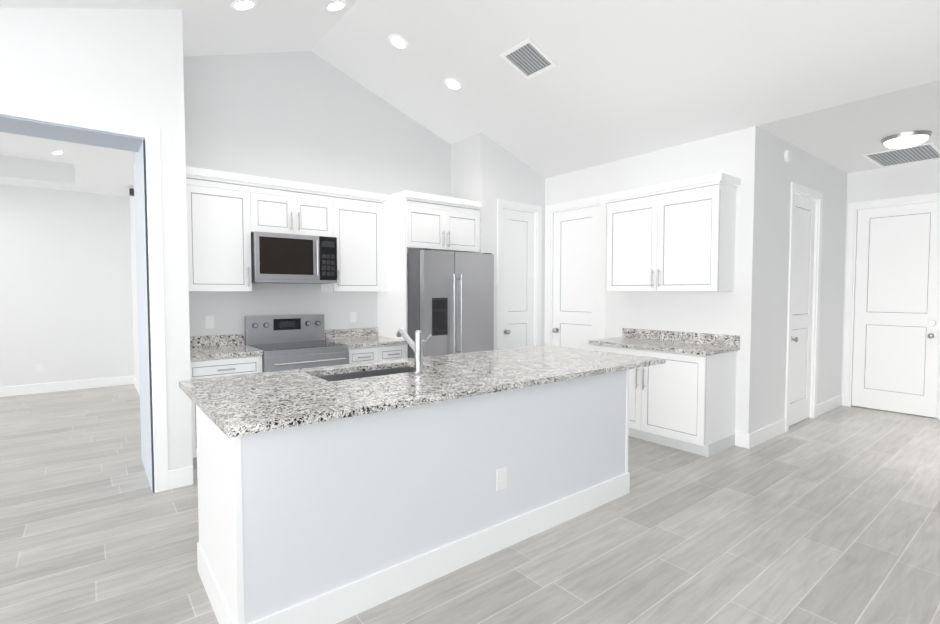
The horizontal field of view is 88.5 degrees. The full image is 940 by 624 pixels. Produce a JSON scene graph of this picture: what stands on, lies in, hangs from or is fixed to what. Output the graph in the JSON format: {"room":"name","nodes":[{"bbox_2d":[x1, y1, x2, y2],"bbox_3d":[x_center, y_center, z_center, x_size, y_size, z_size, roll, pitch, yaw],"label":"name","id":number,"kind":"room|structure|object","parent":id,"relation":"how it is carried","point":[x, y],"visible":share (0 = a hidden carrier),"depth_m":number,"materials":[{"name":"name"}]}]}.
{"room":"kitchen","nodes":[
{"label":"kitchen","id":0,"kind":"room"},
{"bbox_2d":[0,184,133,386],"bbox_3d":[-7.550,-0.938,5.566,5.950,4.250,0.120,-2,3,-38],"label":"wall","id":1,"kind":"structure","parent":0,"point":[66,310],"depth_m":6.89,"materials":[{"name":"white paint"}]},
{"bbox_2d":[0,376,132,396],"bbox_3d":[-7.508,1.120,5.596,5.950,0.135,0.014,-2,3,-38],"label":"baseboard","id":2,"kind":"structure","parent":1,"relation":"attached to","point":[123,380],"depth_m":6.92,"materials":[{"name":"white wood"}]},
{"bbox_2d":[0,8,192,470],"bbox_3d":[-4.508,-0.785,1.765,5.990,4.250,0.380,-2,3,-38],"label":"wall","id":3,"kind":"structure","parent":0,"point":[125,65],"depth_m":3.27,"materials":[{"name":"white paint"}]},
{"bbox_2d":[0,114,154,492],"bbox_3d":[-3.094,-0.136,2.922,1.914,2.860,0.390,-2,3,-38],"label":"trim","id":4,"kind":"structure","parent":3,"relation":"attached to","point":[36,128],"depth_m":3.30,"materials":[{"name":"grey wood"}]},
{"bbox_2d":[0,99,168,492],"bbox_3d":[-2.971,0.023,2.763,2.070,2.555,0.018,-2,3,-38],"label":"door frame","id":5,"kind":"structure","parent":3,"relation":"attached to","point":[150,135],"depth_m":3.35,"materials":[{"name":"white wood"}]},
{"bbox_2d":[129,188,138,382],"bbox_3d":[-3.810,-0.939,5.583,0.308,4.250,4.740,-2,3,-38],"label":"wall","id":6,"kind":"structure","parent":0,"point":[134,288],"depth_m":7.01,"materials":[{"name":"white paint"}]},
{"bbox_2d":[129,188,133,195],"bbox_3d":[-4.636,-1.641,6.611,0.050,0.090,0.100,-2,3,-38],"label":"sensor","id":7,"kind":"object","parent":6,"relation":"attached to","point":[131,191],"visible":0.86,"depth_m":6.58,"materials":[{"name":"grey plastic"}]},
{"bbox_2d":[133,375,139,395],"bbox_3d":[-3.897,1.111,5.819,0.014,0.135,4.090,-2,3,-38],"label":"baseboard","id":8,"kind":"structure","parent":6,"relation":"attached to","point":[135,382],"depth_m":6.98,"materials":[{"name":"white wood"}]},
{"bbox_2d":[183,51,449,344],"bbox_3d":[-0.994,-0.937,5.531,4.200,4.250,0.120,-2,3,-38],"label":"wall","id":9,"kind":"structure","parent":0,"point":[310,117],"depth_m":4.84,"materials":[{"name":"white paint"}]},
{"bbox_2d":[205,316,213,328],"bbox_3d":[-2.373,0.092,4.396,0.072,0.115,0.007,-2,3,-38],"label":"electrical outlet","id":10,"kind":"object","parent":9,"relation":"attached to","point":[209,321],"depth_m":4.39,"materials":[{"name":"white plastic"}]},
{"bbox_2d":[186,174,253,291],"bbox_3d":[-2.272,-0.647,4.237,0.571,0.935,0.332,-2,3,-38],"label":"upper cabinet","id":11,"kind":"object","parent":9,"relation":"attached to","point":[220,215],"depth_m":4.13,"materials":[{"name":"white paint"}]},
{"bbox_2d":[254,186,301,234],"bbox_3d":[-1.875,-0.925,4.541,0.444,0.403,0.332,-2,3,-38],"label":"upper cabinet","id":12,"kind":"object","parent":9,"relation":"attached to","point":[276,210],"depth_m":4.42,"materials":[{"name":"white paint"}]},
{"bbox_2d":[251,231,336,283],"bbox_3d":[-1.704,-0.498,4.603,0.750,0.444,0.473,-2,3,-38],"label":"over-the-range microwave","id":13,"kind":"object","parent":12,"relation":"attached to","point":[290,258],"visible":1,"depth_m":4.42,"materials":[{"name":"silver metal"}]},
{"bbox_2d":[190,327,377,346],"bbox_3d":[-1.816,0.247,4.832,1.980,0.100,0.023,-2,3,-38],"label":"backsplash","id":14,"kind":"structure","parent":9,"relation":"attached to","point":[354,333],"depth_m":4.53,"materials":[{"name":"grey stone"}]},
{"bbox_2d":[302,190,333,236],"bbox_3d":[-1.621,-0.934,4.741,0.443,0.403,0.332,-2,3,-38],"label":"upper cabinet","id":15,"kind":"object","parent":9,"relation":"attached to","point":[317,209],"depth_m":4.65,"materials":[{"name":"white paint"}]},
{"bbox_2d":[350,312,355,322],"bbox_3d":[-1.276,0.057,5.266,0.072,0.115,0.007,-2,3,-38],"label":"electrical outlet","id":16,"kind":"object","parent":9,"relation":"attached to","point":[352,314],"depth_m":5.26,"materials":[{"name":"white plastic"}]},
{"bbox_2d":[321,194,385,293],"bbox_3d":[-1.238,-0.680,5.055,0.536,0.935,0.332,-2,3,-38],"label":"upper cabinet","id":17,"kind":"object","parent":9,"relation":"attached to","point":[379,236],"depth_m":4.94,"materials":[{"name":"white paint"}]},
{"bbox_2d":[386,198,449,253],"bbox_3d":[-0.634,-0.919,5.330,0.545,0.480,0.638,-2,3,-38],"label":"upper cabinet","id":18,"kind":"object","parent":9,"relation":"attached to","point":[412,224],"depth_m":5.08,"materials":[{"name":"white paint"}]},
{"bbox_2d":[446,206,479,252],"bbox_3d":[-0.301,-0.929,5.594,0.545,0.480,0.638,-2,3,-38],"label":"upper cabinet","id":19,"kind":"object","parent":9,"relation":"attached to","point":[464,220],"depth_m":5.39,"materials":[{"name":"white paint"}]},
{"bbox_2d":[0,384,939,623],"bbox_3d":[-0.902,1.345,2.937,13.190,0.100,14.000,-2,3,-38],"label":"floor","id":20,"kind":"structure","parent":0,"point":[832,516],"depth_m":2.76,"materials":[{"name":"grey wood"}]},
{"bbox_2d":[190,351,262,467],"bbox_3d":[-2.180,0.802,4.179,0.570,0.885,0.628,-2,3,-38],"label":"base cabinet","id":21,"kind":"object","parent":20,"relation":"on","point":[249,364],"depth_m":3.88,"materials":[{"name":"white paint"}]},
{"bbox_2d":[190,343,261,358],"bbox_3d":[-2.174,0.342,4.152,0.570,0.035,0.648,-2,3,-38],"label":"countertop","id":22,"kind":"structure","parent":21,"relation":"on","point":[239,349],"depth_m":4.03,"materials":[{"name":"grey stone"}]},
{"bbox_2d":[244,314,348,371],"bbox_3d":[-1.614,0.634,4.535,0.758,1.190,0.727,-2,3,-38],"label":"range","id":23,"kind":"object","parent":20,"relation":"on","point":[288,342],"visible":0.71,"depth_m":4.54,"materials":[{"name":"silver metal"}]},
{"bbox_2d":[348,343,406,363],"bbox_3d":[-1.104,0.767,5.032,0.644,0.885,0.628,-2,3,-38],"label":"base cabinet","id":24,"kind":"object","parent":20,"relation":"on","point":[356,354],"depth_m":4.75,"materials":[{"name":"white paint"}]},
{"bbox_2d":[325,335,405,346],"bbox_3d":[-1.098,0.308,5.005,0.643,0.035,0.648,-2,3,-38],"label":"countertop","id":25,"kind":"structure","parent":24,"relation":"on","point":[367,340],"depth_m":4.85,"materials":[{"name":"grey stone"}]},
{"bbox_2d":[182,365,629,623],"bbox_3d":[-0.232,0.847,3.037,2.558,0.885,1.144,-2,3,-38],"label":"kitchen island","id":26,"kind":"object","parent":20,"relation":"on","point":[334,494],"depth_m":2.25,"materials":[{"name":"white paint"}]},
{"bbox_2d":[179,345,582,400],"bbox_3d":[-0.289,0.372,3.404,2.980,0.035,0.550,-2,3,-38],"label":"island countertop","id":27,"kind":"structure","parent":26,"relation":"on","point":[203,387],"depth_m":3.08,"materials":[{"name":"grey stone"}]},
{"bbox_2d":[396,328,431,373],"bbox_3d":[-0.361,0.237,3.029,0.098,0.264,0.302,-2,3,-38],"label":"faucet","id":28,"kind":"object","parent":27,"relation":"on","point":[416,347],"visible":1,"depth_m":2.92,"materials":[{"name":"silver metal"}]},
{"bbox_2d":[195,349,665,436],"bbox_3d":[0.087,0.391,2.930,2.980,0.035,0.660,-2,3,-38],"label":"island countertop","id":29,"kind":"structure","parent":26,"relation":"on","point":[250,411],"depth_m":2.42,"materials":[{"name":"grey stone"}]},
{"bbox_2d":[407,249,493,357],"bbox_3d":[-0.351,0.275,5.364,0.912,1.842,0.957,-2,3,-38],"label":"refrigerator","id":30,"kind":"object","parent":20,"relation":"on","point":[450,302],"visible":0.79,"depth_m":4.95,"materials":[{"name":"silver metal"}]},
{"bbox_2d":[588,328,739,456],"bbox_3d":[1.835,0.713,4.700,0.633,1.020,1.220,-2,3,-38],"label":"base cabinet","id":31,"kind":"object","parent":20,"relation":"on","point":[683,397],"visible":0.67,"depth_m":4.34,"materials":[{"name":"white paint"}]},
{"bbox_2d":[0,0,939,196],"bbox_3d":[-0.685,-2.099,2.459,12.910,1.100,13.200,-2,3,-38],"label":"ceiling","id":32,"kind":"structure","parent":0,"point":[844,85],"depth_m":4.08,"materials":[{"name":"white paint"}]},
{"bbox_2d":[50,150,61,154],"bbox_3d":[-5.000,-1.945,5.875,0.180,0.065,0.190,-2,3,-38],"label":"recessed light","id":33,"kind":"object","parent":32,"relation":"in","point":[56,152],"visible":0.71,"depth_m":5.84,"materials":[{"name":"white"}]},
{"bbox_2d":[230,0,256,10],"bbox_3d":[-1.688,-2.291,3.597,0.180,0.065,0.190,-2,3,-38],"label":"recessed light","id":34,"kind":"object","parent":32,"relation":"in","point":[241,5],"visible":1,"depth_m":3.59,"materials":[{"name":"white"}]},
{"bbox_2d":[325,1,346,10],"bbox_3d":[-1.124,-2.559,4.034,0.180,0.065,0.190,-2,3,-38],"label":"recessed light","id":35,"kind":"object","parent":32,"relation":"in","point":[335,5],"visible":1,"depth_m":4.02,"materials":[{"name":"white plastic"}]},
{"bbox_2d":[388,34,408,48],"bbox_3d":[-0.654,-2.470,4.411,0.180,0.065,0.190,-2,3,-38],"label":"recessed light","id":36,"kind":"object","parent":32,"relation":"in","point":[398,41],"visible":1,"depth_m":4.40,"materials":[{"name":"white plastic"}]},
{"bbox_2d":[444,77,461,89],"bbox_3d":[-0.168,-2.270,4.804,0.180,0.065,0.190,-2,3,-38],"label":"recessed light","id":37,"kind":"object","parent":32,"relation":"in","point":[452,83],"visible":1,"depth_m":4.79,"materials":[{"name":"white plastic"}]},
{"bbox_2d":[500,38,556,79],"bbox_3d":[0.508,-2.191,4.194,0.360,0.008,0.360,22,-12,-37],"label":"ceiling vent","id":38,"kind":"object","parent":32,"relation":"in","point":[528,58],"visible":1,"depth_m":4.18,"materials":[{"name":"white plastic"}]},
{"bbox_2d":[862,142,939,167],"bbox_3d":[4.670,-1.674,5.181,0.800,0.008,0.560,-2,3,-38],"label":"ceiling vent","id":39,"kind":"object","parent":32,"relation":"in","point":[914,154],"visible":0.98,"depth_m":5.16,"materials":[{"name":"white plastic"}]},
{"bbox_2d":[881,130,931,148],"bbox_3d":[4.105,-1.620,4.543,0.356,0.134,0.356,-2,3,-38],"label":"flush-mount ceiling light","id":40,"kind":"object","parent":32,"relation":"attached to","point":[909,139],"visible":0.98,"depth_m":4.45,"materials":[{"name":"white glass"}]},
{"bbox_2d":[450,132,544,349],"bbox_3d":[0.362,-0.962,6.146,1.070,4.250,0.600,-2,3,-38],"label":"wall","id":41,"kind":"structure","parent":0,"point":[486,171],"depth_m":5.75,"materials":[{"name":"white paint"}]},
{"bbox_2d":[502,209,533,348],"bbox_3d":[0.611,-0.046,6.005,0.560,2.408,0.110,-2,3,-38],"label":"pantry door","id":42,"kind":"structure","parent":41,"relation":"in","point":[518,287],"depth_m":6.01,"materials":[{"name":"white wood"}]},
{"bbox_2d":[497,199,541,348],"bbox_3d":[0.589,-0.089,6.030,0.750,2.515,0.118,-2,3,-38],"label":"door frame","id":43,"kind":"structure","parent":41,"relation":"attached to","point":[501,204],"depth_m":6.04,"materials":[{"name":"white wood"}]},
{"bbox_2d":[544,126,760,433],"bbox_3d":[1.605,-0.937,5.536,0.120,4.250,3.100,-2,3,-38],"label":"wall","id":44,"kind":"structure","parent":0,"point":[737,154],"depth_m":4.63,"materials":[{"name":"white paint"}]},
{"bbox_2d":[552,206,599,349],"bbox_3d":[1.277,-0.042,5.900,0.110,2.408,0.720,-2,3,-38],"label":"laundry door","id":45,"kind":"structure","parent":44,"relation":"in","point":[576,241],"depth_m":5.89,"materials":[{"name":"white wood"}]},
{"bbox_2d":[545,195,606,345],"bbox_3d":[1.312,-0.090,5.926,0.138,2.525,0.930,-2,3,-38],"label":"door frame","id":46,"kind":"structure","parent":44,"relation":"attached to","point":[550,210],"depth_m":5.89,"materials":[{"name":"white wood"}]},
{"bbox_2d":[602,172,740,291],"bbox_3d":[1.921,-0.710,4.743,0.374,1.020,1.222,-2,3,-38],"label":"upper cabinet","id":47,"kind":"object","parent":44,"relation":"attached to","point":[676,236],"visible":1,"depth_m":4.52,"materials":[{"name":"white paint"}]},
{"bbox_2d":[754,129,846,430],"bbox_3d":[3.596,-0.924,5.214,2.600,4.250,0.120,-2,3,-38],"label":"wall","id":48,"kind":"structure","parent":0,"point":[778,174],"depth_m":4.79,"materials":[{"name":"white paint"}]},
{"bbox_2d":[742,419,785,448],"bbox_3d":[2.845,1.158,4.635,0.869,0.135,0.044,-2,3,-38],"label":"baseboard","id":49,"kind":"structure","parent":48,"relation":"attached to","point":[750,440],"depth_m":4.54,"materials":[{"name":"white wood"}]},
{"bbox_2d":[784,150,791,162],"bbox_3d":[3.102,-1.519,4.702,0.120,0.120,0.030,-2,3,-38],"label":"smoke detector","id":50,"kind":"object","parent":48,"relation":"attached to","point":[787,155],"visible":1,"depth_m":4.68,"materials":[{"name":"white plastic"}]},
{"bbox_2d":[789,194,815,425],"bbox_3d":[3.551,-0.012,5.147,0.720,2.408,0.110,-2,3,-38],"label":"closet door","id":51,"kind":"structure","parent":48,"relation":"in","point":[802,299],"depth_m":5.20,"materials":[{"name":"white wood"}]},
{"bbox_2d":[785,182,822,431],"bbox_3d":[3.524,-0.054,5.180,0.910,2.515,0.138,-2,3,-38],"label":"door frame","id":52,"kind":"structure","parent":48,"relation":"attached to","point":[807,192],"depth_m":5.33,"materials":[{"name":"white wood"}]},
{"bbox_2d":[816,395,841,416],"bbox_3d":[4.290,1.113,5.761,0.935,0.135,0.014,-2,3,-38],"label":"baseboard","id":53,"kind":"structure","parent":48,"relation":"attached to","point":[832,403],"depth_m":5.74,"materials":[{"name":"white wood"}]},
{"bbox_2d":[841,159,939,394],"bbox_3d":[6.525,-0.863,3.709,0.120,4.250,6.120,-2,3,-38],"label":"wall","id":54,"kind":"structure","parent":0,"point":[916,178],"depth_m":5.63,"materials":[{"name":"white paint"}]},
{"bbox_2d":[842,192,939,419],"bbox_3d":[4.999,-0.072,5.653,0.138,2.510,0.950,-2,3,-38],"label":"door frame","id":55,"kind":"structure","parent":54,"relation":"attached to","point":[853,208],"depth_m":5.93,"materials":[{"name":"white wood"}]},
{"bbox_2d":[852,201,939,417],"bbox_3d":[4.965,-0.031,5.627,0.110,2.408,0.770,-2,3,-38],"label":"entry door","id":56,"kind":"structure","parent":54,"relation":"in","point":[896,355],"depth_m":5.62,"materials":[{"name":"white wood"}]}
]}

